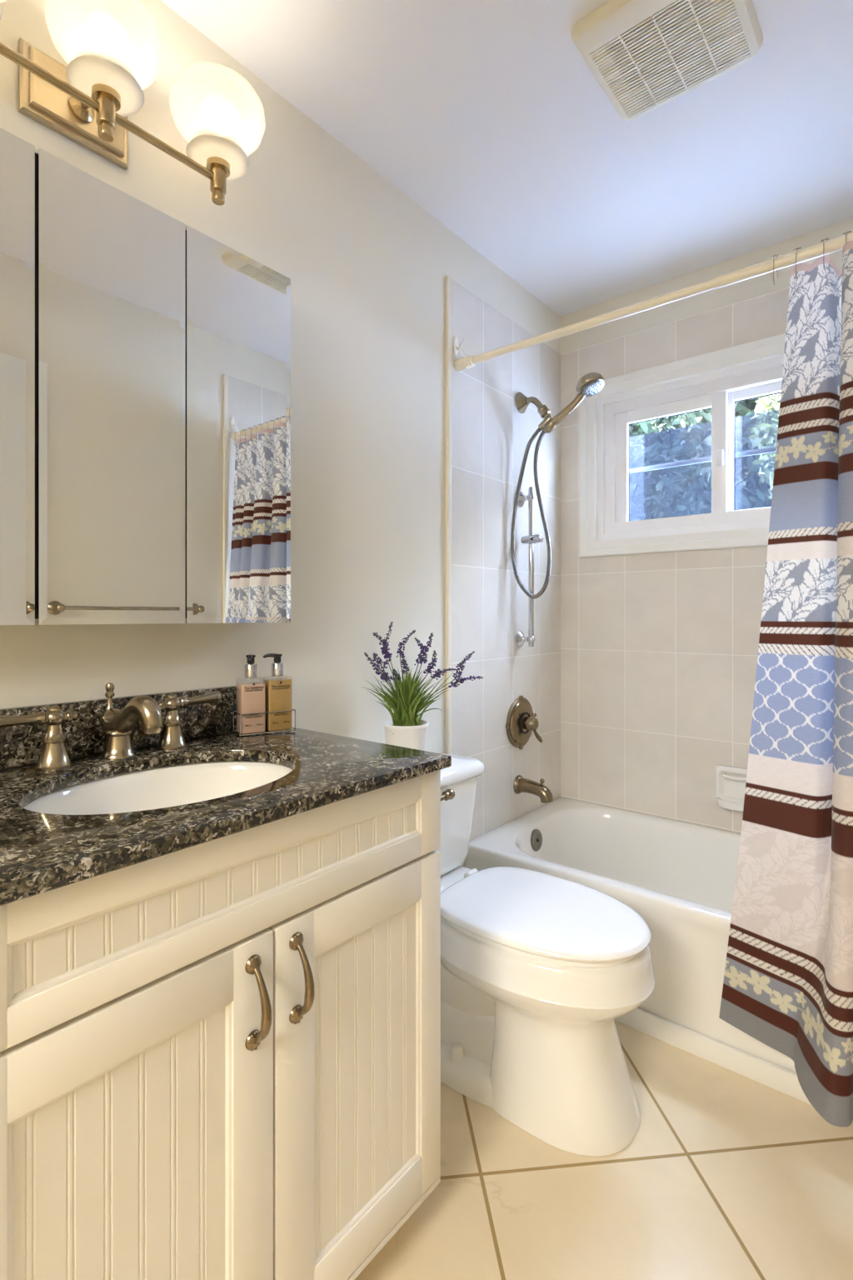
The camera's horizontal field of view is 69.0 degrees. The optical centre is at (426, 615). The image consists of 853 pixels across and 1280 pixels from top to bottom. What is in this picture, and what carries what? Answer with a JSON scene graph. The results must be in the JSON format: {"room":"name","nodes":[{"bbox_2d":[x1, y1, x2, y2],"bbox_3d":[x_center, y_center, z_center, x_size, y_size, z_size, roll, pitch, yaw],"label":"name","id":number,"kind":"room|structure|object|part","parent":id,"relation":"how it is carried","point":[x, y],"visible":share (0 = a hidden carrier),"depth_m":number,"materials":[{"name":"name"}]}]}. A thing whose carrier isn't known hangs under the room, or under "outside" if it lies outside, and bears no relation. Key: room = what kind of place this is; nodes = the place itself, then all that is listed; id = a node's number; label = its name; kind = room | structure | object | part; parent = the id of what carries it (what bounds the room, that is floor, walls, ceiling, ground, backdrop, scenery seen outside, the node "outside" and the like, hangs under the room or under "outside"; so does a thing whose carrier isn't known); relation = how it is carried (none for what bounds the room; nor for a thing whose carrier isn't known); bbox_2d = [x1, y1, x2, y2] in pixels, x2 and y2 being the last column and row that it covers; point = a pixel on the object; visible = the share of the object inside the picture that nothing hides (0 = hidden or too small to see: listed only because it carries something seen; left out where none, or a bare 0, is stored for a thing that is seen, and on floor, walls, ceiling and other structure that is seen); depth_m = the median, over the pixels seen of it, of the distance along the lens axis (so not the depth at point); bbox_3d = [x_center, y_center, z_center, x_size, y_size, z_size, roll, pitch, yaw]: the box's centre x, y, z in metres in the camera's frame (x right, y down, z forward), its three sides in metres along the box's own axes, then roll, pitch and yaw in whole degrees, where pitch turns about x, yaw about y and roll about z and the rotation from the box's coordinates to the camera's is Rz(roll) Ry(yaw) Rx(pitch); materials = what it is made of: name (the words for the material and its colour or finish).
{"room":"bathroom","nodes":[
{"label":"bathroom","id":0,"kind":"room"},
{"bbox_2d":[0,0,560,867],"bbox_3d":[-0.466,-0.070,1.481,0.113,2.440,3.392,0,0,40],"label":"wall","id":1,"kind":"structure","parent":0,"point":[406,464],"depth_m":1.77,"materials":[{"name":"paint"}]},
{"bbox_2d":[0,685,236,769],"bbox_3d":[-0.619,0.212,1.209,0.020,0.102,0.789,0,0,40],"label":"backsplash","id":2,"kind":"structure","parent":1,"relation":"attached to","point":[20,745],"depth_m":1.18,"materials":[{"name":"stone"}]},
{"bbox_2d":[0,0,265,205],"bbox_3d":[-0.577,-0.952,1.101,0.223,0.224,0.625,0,0,40],"label":"vanity light","id":3,"kind":"object","parent":1,"relation":"attached to","point":[112,50],"visible":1,"depth_m":1.11,"materials":[{"name":"white glass"}]},
{"bbox_3d":[-0.702,-0.989,0.920,0.185,0.150,0.185,0,0,40],"label":"lamp shade","id":4,"kind":"part","parent":3,"relation":"part of","materials":[{"name":"white glass"}]},
{"bbox_3d":[-0.603,-0.923,1.123,0.109,0.086,0.044,0,0,40],"label":"arm","id":5,"kind":"part","parent":3,"relation":"part of","materials":[{"name":"gold metal"}]},
{"bbox_3d":[-0.562,-0.989,1.090,0.185,0.150,0.185,0,0,40],"label":"lamp shade","id":6,"kind":"part","parent":3,"relation":"part of","materials":[{"name":"white glass"}]},
{"bbox_2d":[91,83,120,142],"bbox_3d":[-0.562,-0.881,1.090,0.046,0.082,0.046,0,0,40],"label":"socket","id":7,"kind":"object","parent":3,"relation":"attached to","point":[106,97],"depth_m":1.08,"materials":[{"name":"gold metal"}]},
{"bbox_3d":[-0.422,-0.989,1.259,0.185,0.150,0.185,0,0,40],"label":"lamp shade","id":8,"kind":"part","parent":3,"relation":"part of","materials":[{"name":"white glass"}]},
{"bbox_2d":[206,156,229,205],"bbox_3d":[-0.422,-0.881,1.259,0.046,0.082,0.046,0,0,40],"label":"socket","id":9,"kind":"object","parent":3,"relation":"attached to","point":[217,167],"depth_m":1.25,"materials":[{"name":"gold metal"}]},
{"bbox_2d":[0,127,290,624],"bbox_3d":[-0.603,-0.381,1.162,0.106,0.792,0.783,0,0,40],"label":"medicine cabinet","id":10,"kind":"object","parent":1,"relation":"attached to","point":[145,357],"visible":1,"depth_m":1.14,"materials":[{"name":"metal"}]},
{"bbox_3d":[-0.733,-0.381,0.929,0.010,0.792,0.258,0,0,40],"label":"mirror door","id":11,"kind":"part","parent":10,"relation":"part of","materials":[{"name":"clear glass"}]},
{"bbox_3d":[-0.564,-0.381,1.133,0.010,0.792,0.260,0,0,40],"label":"mirror door","id":12,"kind":"part","parent":10,"relation":"part of","materials":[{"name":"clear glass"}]},
{"bbox_3d":[-0.398,-0.381,1.335,0.010,0.792,0.256,0,0,40],"label":"mirror door","id":13,"kind":"part","parent":10,"relation":"part of","materials":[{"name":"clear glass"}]},
{"bbox_2d":[453,336,467,358],"bbox_3d":[0.114,-0.897,2.070,0.041,0.077,0.028,0,0,40],"label":"hook","id":14,"kind":"object","parent":1,"relation":"attached to","point":[456,346],"visible":0.97,"depth_m":2.07,"materials":[{"name":"white plastic"}]},
{"bbox_3d":[0.123,-0.893,2.071,0.030,0.068,0.012,0,0,23],"label":"cord","id":15,"kind":"part","parent":14,"relation":"part of","materials":[{"name":"white plastic"}]},
{"bbox_3d":[0.326,0.014,2.367,0.009,2.272,0.778,0,0,40],"label":"panel","id":16,"kind":"part","parent":1,"relation":"part of","materials":[{"name":"tile"}]},
{"bbox_2d":[505,695,542,749],"bbox_3d":[0.394,0.412,2.374,0.087,0.208,0.208,0,0,40],"label":"shower valve","id":17,"kind":"object","parent":1,"relation":"attached to","point":[522,721],"visible":1,"depth_m":2.36,"materials":[{"name":"gold metal"}]},
{"bbox_3d":[0.407,0.428,2.370,0.061,0.115,0.060,0,0,40],"label":"valve lever","id":18,"kind":"part","parent":17,"relation":"part of","materials":[{"name":"gold metal"}]},
{"bbox_2d":[515,486,544,647],"bbox_3d":[0.401,-0.185,2.366,0.108,0.611,0.064,0,0,40],"label":"slide bar","id":19,"kind":"object","parent":1,"relation":"attached to","point":[532,539],"visible":0.98,"depth_m":2.36,"materials":[{"name":"silver metal"}]},
{"bbox_3d":[0.400,-0.186,2.369,0.021,0.608,0.021,0,0,40],"label":"rail","id":20,"kind":"part","parent":19,"relation":"part of","materials":[{"name":"silver metal"}]},
{"bbox_2d":[513,775,553,802],"bbox_3d":[0.410,0.653,2.347,0.146,0.085,0.072,0,0,40],"label":"tub spout","id":21,"kind":"object","parent":1,"relation":"attached to","point":[521,784],"visible":1,"depth_m":2.33,"materials":[{"name":"gold metal"}]},
{"bbox_3d":[0.434,0.624,2.327,0.019,0.029,0.019,0,0,40],"label":"diverter knob","id":22,"kind":"part","parent":21,"relation":"part of","materials":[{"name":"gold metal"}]},
{"bbox_2d":[515,391,556,433],"bbox_3d":[0.427,-0.772,2.354,0.164,0.186,0.080,0,0,40],"label":"holder","id":23,"kind":"object","parent":1,"relation":"attached to","point":[522,402],"visible":0.96,"depth_m":2.34,"materials":[{"name":"silver metal"}]},
{"bbox_2d":[510,372,604,599],"bbox_3d":[0.477,-0.458,2.263,0.341,0.790,0.101,0,0,32],"label":"shower","id":24,"kind":"object","parent":1,"relation":"attached to","point":[592,383],"visible":0.98,"depth_m":2.29,"materials":[{"name":"silver metal"}]},
{"bbox_2d":[454,232,852,370],"bbox_3d":[0.684,-0.843,1.613,1.502,0.038,0.038,0,0,40],"label":"shower rod","id":25,"kind":"object","parent":1,"relation":"attached to","point":[836,244],"visible":1,"depth_m":1.62,"materials":[{"name":"metal"}]},
{"bbox_2d":[771,254,779,284],"bbox_3d":[0.836,-0.826,1.487,0.042,0.076,0.015,0,0,-33],"label":"curtain hook","id":26,"kind":"object","parent":25,"relation":"hanging from","point":[775,256],"visible":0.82,"depth_m":1.47,"materials":[{"name":"silver metal"}]},
{"bbox_2d":[719,240,852,1126],"bbox_3d":[0.939,0.093,1.285,0.663,1.830,0.258,0,0,40],"label":"shower curtain","id":27,"kind":"object","parent":25,"relation":"hanging from","point":[788,982],"visible":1,"depth_m":1.42,"materials":[{"name":"fabric"}]},
{"bbox_2d":[794,246,801,278],"bbox_3d":[0.871,-0.826,1.458,0.042,0.076,0.015,0,0,-33],"label":"curtain hook","id":28,"kind":"object","parent":25,"relation":"hanging from","point":[796,249],"visible":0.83,"depth_m":1.44,"materials":[{"name":"silver metal"}]},
{"bbox_2d":[821,237,829,269],"bbox_3d":[0.914,-0.826,1.423,0.042,0.076,0.015,0,0,-33],"label":"curtain hook","id":29,"kind":"object","parent":25,"relation":"hanging from","point":[823,240],"visible":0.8,"depth_m":1.41,"materials":[{"name":"silver metal"}]},
{"bbox_2d":[843,230,851,242],"bbox_3d":[0.946,-0.826,1.397,0.042,0.076,0.015,0,0,-33],"label":"curtain hook","id":30,"kind":"object","parent":25,"relation":"hanging from","point":[847,232],"visible":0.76,"depth_m":1.39,"materials":[{"name":"silver metal"}]},
{"bbox_2d":[383,719,429,750],"bbox_3d":[-0.058,0.369,1.748,0.127,0.138,0.127,0,0,40],"label":"pot","id":31,"kind":"object","parent":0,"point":[410,733],"depth_m":1.70,"materials":[{"name":"white ceramic"}]},
{"bbox_2d":[160,0,852,316],"bbox_3d":[0.122,-1.320,0.931,1.720,0.060,3.492,0,0,40],"label":"ceiling","id":32,"kind":"structure","parent":0,"point":[489,116],"depth_m":1.64,"materials":[{"name":"paint"}]},
{"bbox_2d":[571,0,763,120],"bbox_3d":[0.538,-1.276,1.384,0.329,0.027,0.324,0,0,40],"label":"exhaust fan","id":33,"kind":"object","parent":32,"relation":"attached to","point":[645,55],"visible":1,"depth_m":1.38,"materials":[{"name":"plastic"}]},
{"bbox_3d":[0.454,-1.272,1.477,0.032,0.012,0.236,0,0,40],"label":"plate","id":34,"kind":"part","parent":33,"relation":"part of","materials":[{"name":"plastic"}]},
{"bbox_3d":[0.645,-1.272,1.319,0.032,0.012,0.236,0,0,40],"label":"plate","id":35,"kind":"part","parent":33,"relation":"part of","materials":[{"name":"plastic"}]},
{"bbox_2d":[355,1020,852,1279],"bbox_3d":[0.122,1.180,0.931,1.720,0.060,3.492,0,0,40],"label":"floor","id":36,"kind":"structure","parent":0,"point":[725,1174],"depth_m":1.23,"materials":[{"name":"tile"}]},
{"bbox_2d":[0,770,440,1279],"bbox_3d":[-0.407,0.718,1.035,0.568,0.864,0.770,0,0,40],"label":"vanity cabinet","id":37,"kind":"object","parent":36,"relation":"on","point":[220,1058],"visible":0.98,"depth_m":0.83,"materials":[{"name":"paint"}]},
{"bbox_3d":[-0.346,0.752,0.737,0.020,0.612,0.384,0,0,40],"label":"door","id":38,"kind":"part","parent":37,"relation":"part of","materials":[{"name":"paint"}]},
{"bbox_3d":[-0.224,0.363,0.885,0.020,0.150,0.766,0,0,40],"label":"drawer","id":39,"kind":"part","parent":37,"relation":"part of","materials":[{"name":"paint"}]},
{"bbox_2d":[0,685,451,905],"bbox_3d":[-0.415,0.223,1.041,0.548,0.124,0.789,0,0,40],"label":"countertop","id":40,"kind":"structure","parent":37,"relation":"on","point":[40,852],"depth_m":1.00,"materials":[{"name":"stone"}]},
{"bbox_2d":[0,682,222,770],"bbox_3d":[-0.549,0.195,1.137,0.166,0.136,0.435,0,0,40],"label":"faucet","id":41,"kind":"object","parent":40,"relation":"on","point":[117,725],"visible":1,"depth_m":1.13,"materials":[{"name":"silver metal"}]},
{"bbox_3d":[-0.670,0.175,1.052,0.033,0.036,0.149,0,0,40],"label":"lever","id":42,"kind":"part","parent":41,"relation":"part of","materials":[{"name":"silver metal"}]},
{"bbox_3d":[-0.647,0.226,1.079,0.058,0.074,0.058,0,0,40],"label":"handle","id":43,"kind":"part","parent":41,"relation":"part of","materials":[{"name":"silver metal"}]},
{"bbox_3d":[-0.602,0.154,1.179,0.018,0.054,0.018,0,0,40],"label":"lift rod","id":44,"kind":"part","parent":41,"relation":"part of","materials":[{"name":"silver metal"}]},
{"bbox_3d":[-0.547,0.203,1.139,0.166,0.118,0.061,0,0,40],"label":"spout","id":45,"kind":"part","parent":41,"relation":"part of","materials":[{"name":"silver metal"}]},
{"bbox_3d":[-0.511,0.226,1.245,0.058,0.074,0.058,0,0,40],"label":"handle","id":46,"kind":"part","parent":41,"relation":"part of","materials":[{"name":"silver metal"}]},
{"bbox_3d":[-0.488,0.175,1.272,0.033,0.036,0.149,0,0,40],"label":"lever","id":47,"kind":"part","parent":41,"relation":"part of","materials":[{"name":"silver metal"}]},
{"bbox_2d":[23,760,292,814],"bbox_3d":[-0.417,0.365,1.020,0.374,0.160,0.483,0,0,40],"label":"sink","id":48,"kind":"object","parent":40,"relation":"in","point":[176,785],"visible":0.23,"depth_m":1.17,"materials":[{"name":"ceramic"}]},
{"bbox_2d":[233,708,295,736],"bbox_3d":[-0.367,0.238,1.405,0.128,0.049,0.057,0,0,-33],"label":"wire caddy","id":49,"kind":"object","parent":40,"relation":"on","point":[267,732],"visible":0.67,"depth_m":1.38,"materials":[{"name":"silver metal"}]},
{"bbox_2d":[235,654,265,733],"bbox_3d":[-0.391,0.173,1.384,0.055,0.173,0.053,0,0,-33],"label":"soap bottle","id":50,"kind":"object","parent":49,"relation":"in","point":[250,696],"visible":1,"depth_m":1.37,"materials":[{"name":"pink plastic"}]},
{"bbox_2d":[235,728,293,734],"bbox_3d":[-0.366,0.260,1.405,0.125,0.002,0.053,0,0,-33],"label":"tray","id":51,"kind":"object","parent":49,"relation":"on","point":[267,732],"depth_m":1.38,"materials":[{"name":"silver metal"}]},
{"bbox_2d":[263,653,292,730],"bbox_3d":[-0.342,0.173,1.421,0.057,0.173,0.045,0,0,-33],"label":"soap bottle","id":52,"kind":"object","parent":49,"relation":"in","point":[277,691],"visible":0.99,"depth_m":1.41,"materials":[{"name":"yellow plastic"}]},
{"bbox_2d":[360,621,483,750],"bbox_3d":[-0.012,0.227,1.740,0.338,0.422,0.127,0,0,9],"label":"lavender","id":53,"kind":"object","parent":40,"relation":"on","point":[405,729],"visible":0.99,"depth_m":1.72,"materials":[{"name":"ceramic"},{"name":"green leaves"},{"name":"purple flower petals"}]},
{"bbox_3d":[-0.224,0.530,0.840,0.038,0.129,0.025,0,0,40],"label":"handle","id":54,"kind":"part","parent":37,"relation":"part of","materials":[{"name":"gold metal"}]},
{"bbox_3d":[-0.177,0.529,0.897,0.038,0.132,0.025,0,0,40],"label":"handle","id":55,"kind":"part","parent":37,"relation":"part of","materials":[{"name":"gold metal"}]},
{"bbox_3d":[-0.101,0.752,1.034,0.020,0.612,0.379,0,0,40],"label":"door","id":56,"kind":"part","parent":37,"relation":"part of","materials":[{"name":"paint"}]},
{"bbox_3d":[-0.225,1.067,0.885,0.018,0.012,0.770,0,0,40],"label":"rail","id":57,"kind":"part","parent":37,"relation":"part of","materials":[{"name":"paint"}]},
{"bbox_2d":[435,753,654,1156],"bbox_3d":[0.193,0.794,1.593,0.764,0.710,0.468,0,0,40],"label":"toilet","id":58,"kind":"object","parent":36,"relation":"on","point":[537,969],"visible":0.7,"depth_m":1.40,"materials":[{"name":"ceramic"}]},
{"bbox_3d":[0.028,0.498,1.686,0.125,0.039,0.031,0,0,-41],"label":"flush lever","id":59,"kind":"part","parent":58,"relation":"part of","materials":[{"name":"gold metal"}]},
{"bbox_3d":[-0.034,0.612,1.780,0.175,0.268,0.434,0,0,40],"label":"tank","id":60,"kind":"part","parent":58,"relation":"part of","materials":[{"name":"ceramic"}]},
{"bbox_3d":[-0.028,0.459,1.775,0.190,0.040,0.468,0,0,40],"label":"tank lid","id":61,"kind":"part","parent":58,"relation":"part of","materials":[{"name":"ceramic"}]},
{"bbox_3d":[0.280,0.741,1.522,0.484,0.016,0.348,0,0,40],"label":"seat","id":62,"kind":"part","parent":58,"relation":"part of","materials":[{"name":"plastic"}]},
{"bbox_3d":[0.285,0.720,1.517,0.508,0.024,0.378,0,0,40],"label":"lid","id":63,"kind":"part","parent":58,"relation":"part of","materials":[{"name":"plastic"}]},
{"bbox_2d":[465,796,796,1072],"bbox_3d":[0.930,0.962,1.911,1.502,0.375,0.712,0,0,40],"label":"bathtub","id":64,"kind":"object","parent":36,"relation":"on","point":[679,877],"visible":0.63,"depth_m":2.18,"materials":[{"name":"ceramic"}]},
{"bbox_3d":[0.406,0.832,2.302,0.022,0.079,0.078,0,0,40],"label":"overflow plate","id":65,"kind":"part","parent":64,"relation":"part of","materials":[{"name":"grey metal"}]},
{"bbox_2d":[614,1007,852,1122],"bbox_3d":[0.702,1.123,1.634,1.503,0.055,0.016,0,0,40],"label":"trim","id":66,"kind":"structure","parent":64,"relation":"attached to","point":[786,1081],"depth_m":1.59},
{"bbox_2d":[560,217,852,833],"bbox_3d":[1.195,-0.070,2.232,1.520,2.440,0.120,0,0,40],"label":"wall","id":67,"kind":"structure","parent":0,"point":[659,651],"depth_m":2.38,"materials":[{"name":"tile"}]},
{"bbox_3d":[1.159,-0.166,2.189,1.504,1.912,0.008,0,0,40],"label":"tile panel","id":68,"kind":"part","parent":67,"relation":"part of","materials":[{"name":"beige tile"}]},
{"bbox_2d":[580,333,785,557],"bbox_3d":[1.105,-0.602,2.304,1.083,0.716,0.158,0,0,40],"label":"window","id":69,"kind":"structure","parent":67,"relation":"in","point":[720,379],"depth_m":2.38,"materials":[{"name":"plastic"}]},
{"bbox_3d":[0.941,-0.590,2.415,0.424,0.500,0.024,0,0,40],"label":"sash","id":70,"kind":"part","parent":69,"relation":"part of","materials":[{"name":"plastic"}]},
{"bbox_3d":[1.265,-0.590,2.185,0.432,0.500,0.024,0,0,40],"label":"sash","id":71,"kind":"part","parent":69,"relation":"part of","materials":[{"name":"plastic"}]},
{"bbox_2d":[715,765,747,811],"bbox_3d":[1.091,0.612,2.193,0.150,0.140,0.072,0,0,40],"label":"soap dish","id":72,"kind":"object","parent":67,"relation":"attached to","point":[730,782],"visible":0.72,"depth_m":2.22,"materials":[{"name":"ceramic"}]},
{"bbox_2d":[715,796,744,811],"bbox_3d":[1.089,0.668,2.191,0.140,0.028,0.066,0,0,40],"label":"tray","id":73,"kind":"object","parent":72,"relation":"on","point":[736,803],"depth_m":2.20,"materials":[{"name":"ceramic"}]},
{"label":"outside","id":74,"kind":"structure","parent":0,"visible":0},
{"bbox_3d":[3.704,1.600,6.472,12.000,0.100,9.300,0,0,39],"label":"ground","id":75,"kind":"structure","parent":74,"visible":0},
{"bbox_2d":[630,413,711,520],"bbox_3d":[1.539,-0.494,5.968,2.186,4.098,2.147,0,0,40],"label":"leafy tree","id":76,"kind":"object","parent":75,"relation":"on","point":[649,453],"visible":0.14,"depth_m":5.37,"materials":[{"name":"green plant"}]},
{"bbox_2d":[630,397,780,516],"bbox_3d":[4.761,-1.833,9.336,4.750,6.774,4.700,0,0,40],"label":"leafy tree","id":77,"kind":"object","parent":75,"relation":"on","point":[750,493],"visible":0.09,"depth_m":7.91,"materials":[{"name":"green plant"}]},
{"bbox_2d":[748,393,780,499],"bbox_3d":[3.910,-0.718,5.074,2.257,4.546,2.243,0,0,40],"label":"leafy tree","id":78,"kind":"object","parent":75,"relation":"on","point":[762,441],"visible":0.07,"depth_m":5.41,"materials":[{"name":"green plant"}]}
]}

